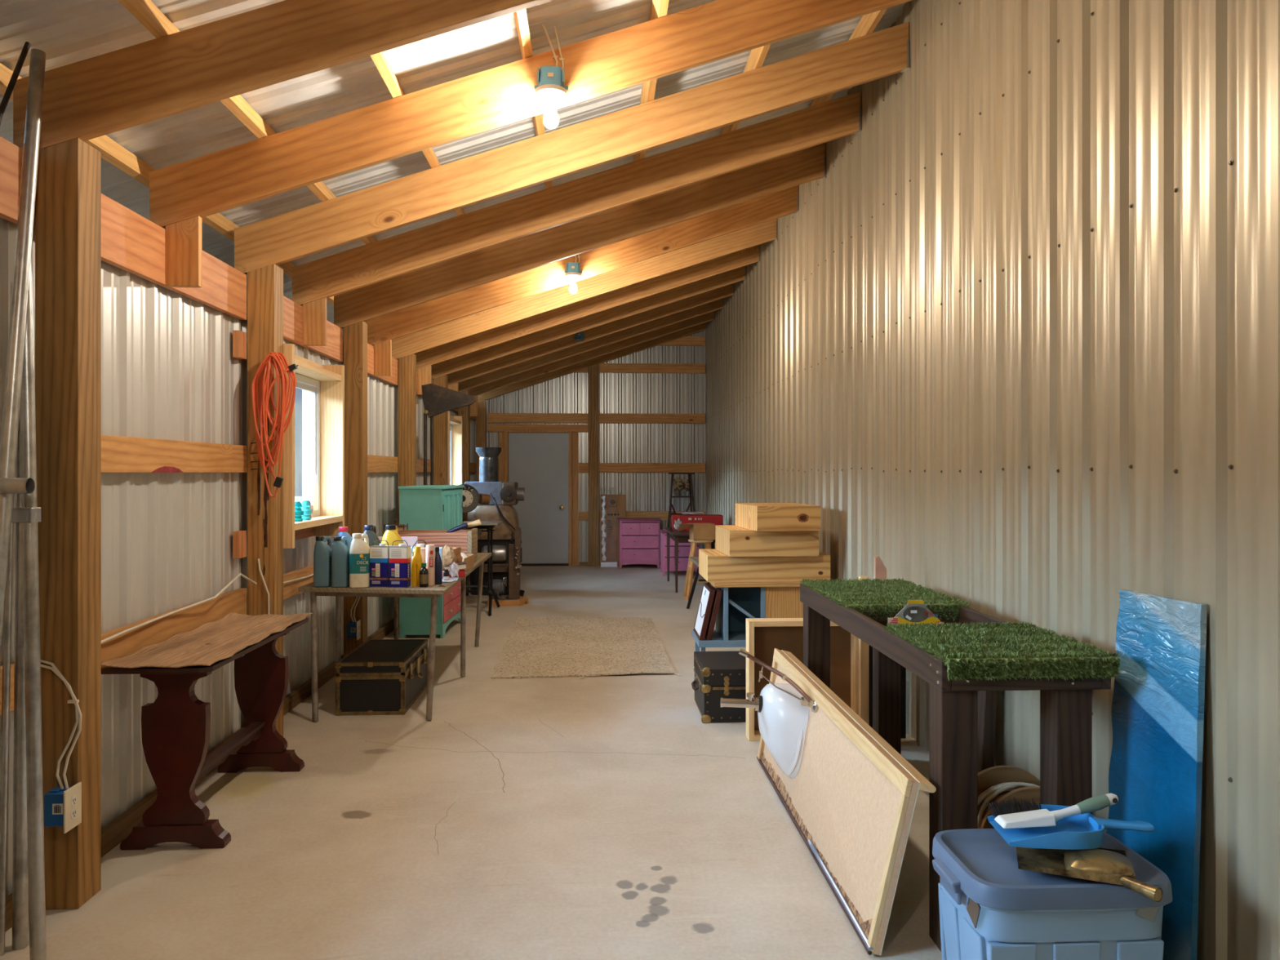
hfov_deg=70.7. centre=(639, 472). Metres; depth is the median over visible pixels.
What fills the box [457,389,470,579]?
timber post
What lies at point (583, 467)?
board
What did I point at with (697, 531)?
cardboard box
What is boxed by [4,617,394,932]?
baseboard
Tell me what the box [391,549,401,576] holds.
print
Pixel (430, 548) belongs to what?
tube
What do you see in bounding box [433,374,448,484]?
timber post
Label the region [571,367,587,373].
board
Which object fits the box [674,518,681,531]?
plastic bag
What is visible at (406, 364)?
timber post
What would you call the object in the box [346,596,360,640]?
wall outlet
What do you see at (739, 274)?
rafter
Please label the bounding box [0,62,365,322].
purlin
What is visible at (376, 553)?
print
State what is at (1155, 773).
sheet
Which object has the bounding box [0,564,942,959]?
floor
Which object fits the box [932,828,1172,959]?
storage tote
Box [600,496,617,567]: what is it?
plastic wrap
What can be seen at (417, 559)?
oil bottle
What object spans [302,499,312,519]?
insulator
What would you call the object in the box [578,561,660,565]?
baseboard
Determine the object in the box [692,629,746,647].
shelf
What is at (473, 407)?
block
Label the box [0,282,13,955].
pipe
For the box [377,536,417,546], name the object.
board
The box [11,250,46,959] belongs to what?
pipe
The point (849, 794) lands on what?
cornhole board
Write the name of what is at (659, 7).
purlin
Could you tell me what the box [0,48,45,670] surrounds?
pipe
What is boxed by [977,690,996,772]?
plank
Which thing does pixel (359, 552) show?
plastic jug
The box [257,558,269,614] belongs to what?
cable
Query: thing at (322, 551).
plastic jug
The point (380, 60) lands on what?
purlin
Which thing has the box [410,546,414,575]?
carton
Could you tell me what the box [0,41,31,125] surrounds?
rod
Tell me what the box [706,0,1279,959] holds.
wall
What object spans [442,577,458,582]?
paper sheets
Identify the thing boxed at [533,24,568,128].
bulb socket
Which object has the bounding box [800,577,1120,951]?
table
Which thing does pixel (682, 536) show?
side table
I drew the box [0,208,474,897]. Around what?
wall
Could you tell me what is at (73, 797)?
receptacle
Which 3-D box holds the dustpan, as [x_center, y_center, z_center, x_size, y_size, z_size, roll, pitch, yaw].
[1.170,0.957,2.441,0.397,0.050,0.198,0,0,3]
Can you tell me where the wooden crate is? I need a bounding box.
[398,528,477,562]
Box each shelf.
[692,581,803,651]
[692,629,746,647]
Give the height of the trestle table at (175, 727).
0.742 m
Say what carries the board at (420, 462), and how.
attached to the wall at (170, 371)
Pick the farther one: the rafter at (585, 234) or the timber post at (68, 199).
the rafter at (585, 234)
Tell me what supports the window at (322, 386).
in the wall at (170, 371)
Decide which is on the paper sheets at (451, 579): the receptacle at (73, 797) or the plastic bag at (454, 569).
the plastic bag at (454, 569)
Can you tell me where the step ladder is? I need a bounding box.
[666,472,695,527]
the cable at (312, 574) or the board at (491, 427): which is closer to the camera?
the cable at (312, 574)
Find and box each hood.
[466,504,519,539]
[1063,848,1134,875]
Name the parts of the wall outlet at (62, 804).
plate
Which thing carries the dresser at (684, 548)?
on the floor
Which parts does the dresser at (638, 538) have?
drawer, drawer, drawer, drawer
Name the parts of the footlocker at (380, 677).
lid, lock plate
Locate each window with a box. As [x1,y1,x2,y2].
[283,343,344,548]
[430,410,462,484]
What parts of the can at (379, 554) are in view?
white panel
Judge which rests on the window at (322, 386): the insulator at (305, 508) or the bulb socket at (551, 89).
the insulator at (305, 508)
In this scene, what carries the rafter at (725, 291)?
attached to the wall at (1015, 346)
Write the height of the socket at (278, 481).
0.058 m
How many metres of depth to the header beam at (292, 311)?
5.70 m
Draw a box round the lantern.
[383,520,408,533]
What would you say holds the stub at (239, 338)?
attached to the wall at (170, 371)
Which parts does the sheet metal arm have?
upright rod, upright rod, blade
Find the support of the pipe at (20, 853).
on the floor
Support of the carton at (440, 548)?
on the work table at (435, 591)
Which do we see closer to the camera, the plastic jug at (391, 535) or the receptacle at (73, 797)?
the receptacle at (73, 797)
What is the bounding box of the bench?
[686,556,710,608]
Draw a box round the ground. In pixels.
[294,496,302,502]
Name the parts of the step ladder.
rail, leg, rail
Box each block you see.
[165,216,201,287]
[302,297,326,346]
[373,339,391,376]
[417,364,431,395]
[448,382,457,391]
[470,395,477,416]
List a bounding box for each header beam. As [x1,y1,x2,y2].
[0,136,22,224]
[101,193,246,319]
[283,295,342,361]
[367,342,397,385]
[397,361,432,397]
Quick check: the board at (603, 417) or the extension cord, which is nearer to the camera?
the extension cord
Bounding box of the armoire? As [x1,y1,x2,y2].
[398,484,464,638]
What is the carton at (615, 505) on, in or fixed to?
on the floor
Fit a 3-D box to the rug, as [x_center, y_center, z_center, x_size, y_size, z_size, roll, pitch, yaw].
[-0.471,1.437,7.662,1.421,0.026,2.702,0,0,-3]
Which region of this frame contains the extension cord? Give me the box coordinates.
[251,351,298,497]
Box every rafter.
[13,0,553,149]
[149,0,912,229]
[234,22,909,275]
[292,91,861,306]
[333,142,826,328]
[365,185,799,346]
[391,218,777,359]
[413,244,759,369]
[431,266,746,379]
[446,283,733,385]
[457,297,724,391]
[469,311,715,395]
[477,321,707,402]
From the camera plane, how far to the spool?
3.23 m
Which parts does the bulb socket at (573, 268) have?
light bulb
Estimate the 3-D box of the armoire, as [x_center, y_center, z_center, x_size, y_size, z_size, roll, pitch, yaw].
[-1.896,0.787,8.319,0.427,1.325,0.904,0,0,0]
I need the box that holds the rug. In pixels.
[490,617,681,679]
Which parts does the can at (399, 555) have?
white panel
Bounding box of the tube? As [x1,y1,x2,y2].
[426,544,435,585]
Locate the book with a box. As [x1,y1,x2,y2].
[444,561,466,570]
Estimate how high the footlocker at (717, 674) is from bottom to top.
0.330 m
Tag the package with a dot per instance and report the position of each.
(915, 611)
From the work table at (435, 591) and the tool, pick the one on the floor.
the work table at (435, 591)
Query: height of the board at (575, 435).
2.070 m
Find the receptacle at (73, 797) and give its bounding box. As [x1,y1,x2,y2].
[71,795,77,818]
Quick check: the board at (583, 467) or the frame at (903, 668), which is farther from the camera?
the board at (583, 467)
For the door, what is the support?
in the wall at (619, 393)
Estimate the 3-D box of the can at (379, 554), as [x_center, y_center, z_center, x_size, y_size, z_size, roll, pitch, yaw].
[-1.525,0.536,5.308,0.110,0.274,0.071,0,0,3]
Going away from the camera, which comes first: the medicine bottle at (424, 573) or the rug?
the medicine bottle at (424, 573)
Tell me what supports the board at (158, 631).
attached to the wall at (170, 371)
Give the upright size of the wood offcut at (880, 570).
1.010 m
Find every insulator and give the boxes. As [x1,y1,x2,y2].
[294,501,303,521]
[300,500,311,519]
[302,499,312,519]
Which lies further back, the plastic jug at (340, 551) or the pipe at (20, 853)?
the plastic jug at (340, 551)
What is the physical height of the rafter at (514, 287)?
1.440 m
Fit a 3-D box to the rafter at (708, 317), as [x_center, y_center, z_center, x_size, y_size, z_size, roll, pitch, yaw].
[-0.727,-1.763,13.088,3.648,1.440,0.044,0,0,-3]
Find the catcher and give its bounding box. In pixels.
[312,475,318,511]
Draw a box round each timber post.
[35,137,101,909]
[247,263,283,736]
[343,320,367,657]
[398,353,416,626]
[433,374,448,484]
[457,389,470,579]
[475,400,486,481]
[587,363,599,566]
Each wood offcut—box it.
[858,576,869,724]
[874,555,886,581]
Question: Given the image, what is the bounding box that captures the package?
[887,600,943,626]
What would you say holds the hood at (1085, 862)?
attached to the brush at (1113, 866)
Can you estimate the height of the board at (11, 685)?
0.143 m
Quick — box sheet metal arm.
[421,383,475,484]
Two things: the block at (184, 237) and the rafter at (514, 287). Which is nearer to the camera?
the block at (184, 237)
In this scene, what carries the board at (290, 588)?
attached to the wall at (170, 371)
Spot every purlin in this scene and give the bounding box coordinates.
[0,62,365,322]
[118,0,377,244]
[370,51,465,216]
[513,8,553,188]
[633,0,669,161]
[720,44,770,134]
[809,8,887,106]
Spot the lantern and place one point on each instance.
(400, 526)
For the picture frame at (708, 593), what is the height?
0.358 m
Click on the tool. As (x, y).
(464, 525)
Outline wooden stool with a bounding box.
[683,538,713,599]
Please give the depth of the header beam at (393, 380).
7.81 m
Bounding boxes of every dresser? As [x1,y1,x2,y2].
[617,518,661,568]
[658,529,700,576]
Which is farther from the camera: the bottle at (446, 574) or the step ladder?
the step ladder
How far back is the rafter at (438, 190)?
4.89 m
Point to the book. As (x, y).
(462, 565)
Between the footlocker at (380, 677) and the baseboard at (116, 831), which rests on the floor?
the footlocker at (380, 677)
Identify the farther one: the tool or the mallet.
the mallet
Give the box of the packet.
[448,568,465,577]
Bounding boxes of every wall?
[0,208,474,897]
[474,329,706,563]
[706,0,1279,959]
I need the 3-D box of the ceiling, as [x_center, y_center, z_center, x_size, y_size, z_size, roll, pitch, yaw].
[-0.544,-1.933,4.082,4.300,1.452,20.233,0,0,-3]
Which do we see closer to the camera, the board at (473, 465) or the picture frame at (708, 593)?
the picture frame at (708, 593)
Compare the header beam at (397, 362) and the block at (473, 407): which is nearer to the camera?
the header beam at (397, 362)
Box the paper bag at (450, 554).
[442,544,462,570]
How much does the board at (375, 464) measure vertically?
0.143 m
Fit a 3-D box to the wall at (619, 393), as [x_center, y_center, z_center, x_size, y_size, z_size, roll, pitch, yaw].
[-0.784,-0.581,14.109,3.730,4.062,0.059,0,0,-3]
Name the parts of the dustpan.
pan handle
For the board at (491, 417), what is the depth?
14.00 m
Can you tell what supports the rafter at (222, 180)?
attached to the wall at (1015, 346)
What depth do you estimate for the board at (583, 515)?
14.04 m
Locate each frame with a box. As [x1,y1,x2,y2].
[693,582,715,640]
[705,583,722,640]
[746,617,858,740]
[869,645,906,738]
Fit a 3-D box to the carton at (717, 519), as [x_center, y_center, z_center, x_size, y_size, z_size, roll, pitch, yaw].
[0.731,0.646,11.597,0.640,0.190,0.281,0,0,-1]
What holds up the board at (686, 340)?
attached to the wall at (619, 393)
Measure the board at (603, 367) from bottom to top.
0.147 m
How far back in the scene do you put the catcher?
5.78 m
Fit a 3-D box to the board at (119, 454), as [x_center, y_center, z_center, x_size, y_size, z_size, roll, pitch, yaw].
[-2.070,-0.070,3.966,0.037,0.143,1.678,0,0,-3]
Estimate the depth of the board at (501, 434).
13.97 m
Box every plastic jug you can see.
[313,536,332,587]
[331,536,349,587]
[332,526,352,550]
[349,533,369,588]
[362,524,380,546]
[381,524,404,545]
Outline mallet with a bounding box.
[456,519,481,531]
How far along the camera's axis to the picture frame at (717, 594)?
6.25 m
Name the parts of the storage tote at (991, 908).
latch handle, rib panel, lid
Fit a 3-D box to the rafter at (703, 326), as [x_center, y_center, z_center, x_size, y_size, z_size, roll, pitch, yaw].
[-0.770,-1.763,13.997,3.648,1.440,0.044,0,0,-3]
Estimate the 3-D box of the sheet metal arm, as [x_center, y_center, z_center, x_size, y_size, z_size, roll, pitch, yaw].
[-1.882,0.290,8.871,0.540,2.320,0.160,0,0,-3]
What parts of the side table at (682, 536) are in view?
leg, leg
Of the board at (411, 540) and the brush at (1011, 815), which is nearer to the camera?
the brush at (1011, 815)
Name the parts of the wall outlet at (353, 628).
plate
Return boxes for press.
[464,447,524,595]
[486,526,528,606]
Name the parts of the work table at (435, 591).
leg, leg, leg, leg, leg, leg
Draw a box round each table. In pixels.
[101,612,312,849]
[297,552,491,721]
[663,527,715,592]
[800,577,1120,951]
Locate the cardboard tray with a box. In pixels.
[459,552,475,570]
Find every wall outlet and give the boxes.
[40,659,81,833]
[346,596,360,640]
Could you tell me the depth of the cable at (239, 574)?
3.97 m
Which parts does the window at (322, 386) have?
sash, vinyl frame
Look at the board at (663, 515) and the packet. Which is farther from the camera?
the board at (663, 515)
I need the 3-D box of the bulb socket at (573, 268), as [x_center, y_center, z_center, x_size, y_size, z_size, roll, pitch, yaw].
[-0.559,-1.747,7.559,0.150,0.504,0.136,0,0,-3]
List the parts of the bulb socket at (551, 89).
light bulb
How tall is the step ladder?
1.452 m
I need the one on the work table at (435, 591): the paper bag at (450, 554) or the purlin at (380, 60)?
the paper bag at (450, 554)
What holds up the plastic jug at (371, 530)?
on the work table at (435, 591)
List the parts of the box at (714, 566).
panel, panel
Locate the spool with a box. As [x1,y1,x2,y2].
[977,765,1039,828]
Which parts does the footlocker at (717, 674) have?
carry handle, handle plate, lip trim, lid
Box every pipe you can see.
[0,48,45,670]
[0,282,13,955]
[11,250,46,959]
[12,417,28,950]
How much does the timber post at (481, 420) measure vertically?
2.560 m
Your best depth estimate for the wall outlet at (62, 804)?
2.95 m
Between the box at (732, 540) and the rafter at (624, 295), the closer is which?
the box at (732, 540)
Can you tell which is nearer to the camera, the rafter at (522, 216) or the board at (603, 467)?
the rafter at (522, 216)
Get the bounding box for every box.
[573,331,585,340]
[678,523,715,540]
[698,548,830,582]
[715,524,818,556]
[734,502,820,531]
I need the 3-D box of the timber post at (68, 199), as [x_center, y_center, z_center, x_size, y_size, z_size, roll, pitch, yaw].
[-1.937,0.170,3.062,0.140,2.560,0.140,0,0,-3]
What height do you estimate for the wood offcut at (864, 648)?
0.892 m
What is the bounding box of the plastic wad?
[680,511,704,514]
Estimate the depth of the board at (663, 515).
14.08 m
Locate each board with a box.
[0,662,13,715]
[101,435,246,472]
[101,587,246,668]
[283,564,313,599]
[367,454,397,472]
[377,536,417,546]
[397,457,431,472]
[470,462,475,472]
[487,413,587,422]
[487,423,587,431]
[498,431,504,481]
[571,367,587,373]
[572,432,578,565]
[578,462,587,472]
[578,511,587,520]
[599,363,705,373]
[599,413,705,423]
[599,462,705,472]
[599,511,705,519]
[658,336,705,346]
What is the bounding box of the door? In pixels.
[504,430,572,565]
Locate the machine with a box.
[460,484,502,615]
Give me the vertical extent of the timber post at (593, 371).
3.128 m
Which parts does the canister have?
lid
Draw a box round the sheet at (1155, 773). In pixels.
[1106,589,1207,959]
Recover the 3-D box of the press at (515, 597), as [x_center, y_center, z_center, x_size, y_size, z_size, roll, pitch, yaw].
[-1.451,1.025,9.914,0.440,0.850,0.337,0,0,-3]
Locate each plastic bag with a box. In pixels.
[448,561,459,577]
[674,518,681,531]
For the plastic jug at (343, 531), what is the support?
on the work table at (435, 591)
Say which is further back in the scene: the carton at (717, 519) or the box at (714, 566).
the carton at (717, 519)
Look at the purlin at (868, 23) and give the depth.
4.95 m
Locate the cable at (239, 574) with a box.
[101,573,257,643]
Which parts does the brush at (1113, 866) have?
tube handle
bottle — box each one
[411,546,423,586]
[419,562,428,587]
[435,546,442,584]
[443,568,448,580]
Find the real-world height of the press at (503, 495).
1.746 m
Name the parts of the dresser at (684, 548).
drawer, drawer, drawer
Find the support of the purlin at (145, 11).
attached to the ceiling
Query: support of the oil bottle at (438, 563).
on the work table at (435, 591)
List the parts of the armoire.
door, raised panel, frame, drawer, drawer, door, raised panel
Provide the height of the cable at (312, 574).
0.070 m
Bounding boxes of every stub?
[232,330,246,359]
[232,530,246,558]
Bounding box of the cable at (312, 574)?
[283,573,313,583]
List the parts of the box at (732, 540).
panel, panel, panel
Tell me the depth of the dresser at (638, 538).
13.54 m
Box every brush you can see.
[986,792,1118,828]
[1015,847,1163,902]
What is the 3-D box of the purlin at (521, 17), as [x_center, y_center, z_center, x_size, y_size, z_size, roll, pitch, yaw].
[-0.506,-1.871,4.041,0.064,0.096,20.020,0,0,-3]
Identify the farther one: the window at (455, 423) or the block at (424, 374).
the window at (455, 423)
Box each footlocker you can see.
[335,639,427,715]
[691,650,746,723]
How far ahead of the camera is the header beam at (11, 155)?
2.87 m
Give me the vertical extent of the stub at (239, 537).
0.140 m
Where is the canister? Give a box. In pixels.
[411,540,426,562]
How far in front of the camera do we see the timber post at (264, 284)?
4.81 m
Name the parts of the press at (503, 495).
casing, power cord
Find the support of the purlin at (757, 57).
attached to the ceiling
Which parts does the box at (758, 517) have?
panel, panel, panel, panel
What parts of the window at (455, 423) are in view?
sash, vinyl frame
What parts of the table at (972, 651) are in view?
leg, rail, turf panel, leg, cross rail, leg, turf panel, rail, rail, leg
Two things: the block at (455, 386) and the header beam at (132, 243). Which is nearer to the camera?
the header beam at (132, 243)
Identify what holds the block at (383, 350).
attached to the rafter at (514, 287)
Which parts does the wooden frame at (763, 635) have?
rail, rail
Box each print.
[372,549,382,574]
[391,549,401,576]
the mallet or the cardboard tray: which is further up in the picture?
the mallet
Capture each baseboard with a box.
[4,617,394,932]
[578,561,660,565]
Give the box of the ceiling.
[0,0,906,381]
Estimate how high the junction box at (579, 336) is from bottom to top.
0.102 m
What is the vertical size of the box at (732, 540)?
0.180 m
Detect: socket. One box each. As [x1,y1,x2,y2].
[273,476,283,487]
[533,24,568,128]
[564,254,582,293]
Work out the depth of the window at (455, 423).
11.35 m
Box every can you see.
[368,540,391,587]
[388,540,411,587]
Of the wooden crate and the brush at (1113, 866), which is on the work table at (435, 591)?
the wooden crate
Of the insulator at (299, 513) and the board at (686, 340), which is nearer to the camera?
the insulator at (299, 513)
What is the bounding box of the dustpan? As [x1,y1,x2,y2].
[986,804,1154,849]
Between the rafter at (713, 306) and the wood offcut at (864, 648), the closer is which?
the wood offcut at (864, 648)
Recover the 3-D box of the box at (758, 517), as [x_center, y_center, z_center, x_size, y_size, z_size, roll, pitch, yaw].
[0.969,0.314,6.428,0.445,0.168,0.621,0,0,-8]
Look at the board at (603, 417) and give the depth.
14.09 m
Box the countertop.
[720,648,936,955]
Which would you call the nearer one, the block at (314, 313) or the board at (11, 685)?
the board at (11, 685)
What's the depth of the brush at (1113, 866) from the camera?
2.30 m
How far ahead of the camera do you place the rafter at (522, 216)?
5.80 m
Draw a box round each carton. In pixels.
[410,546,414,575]
[439,546,442,561]
[600,494,626,566]
[671,514,723,530]
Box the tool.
[446,522,468,532]
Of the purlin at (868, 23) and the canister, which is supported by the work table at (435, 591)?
the canister
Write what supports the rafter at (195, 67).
attached to the wall at (1015, 346)

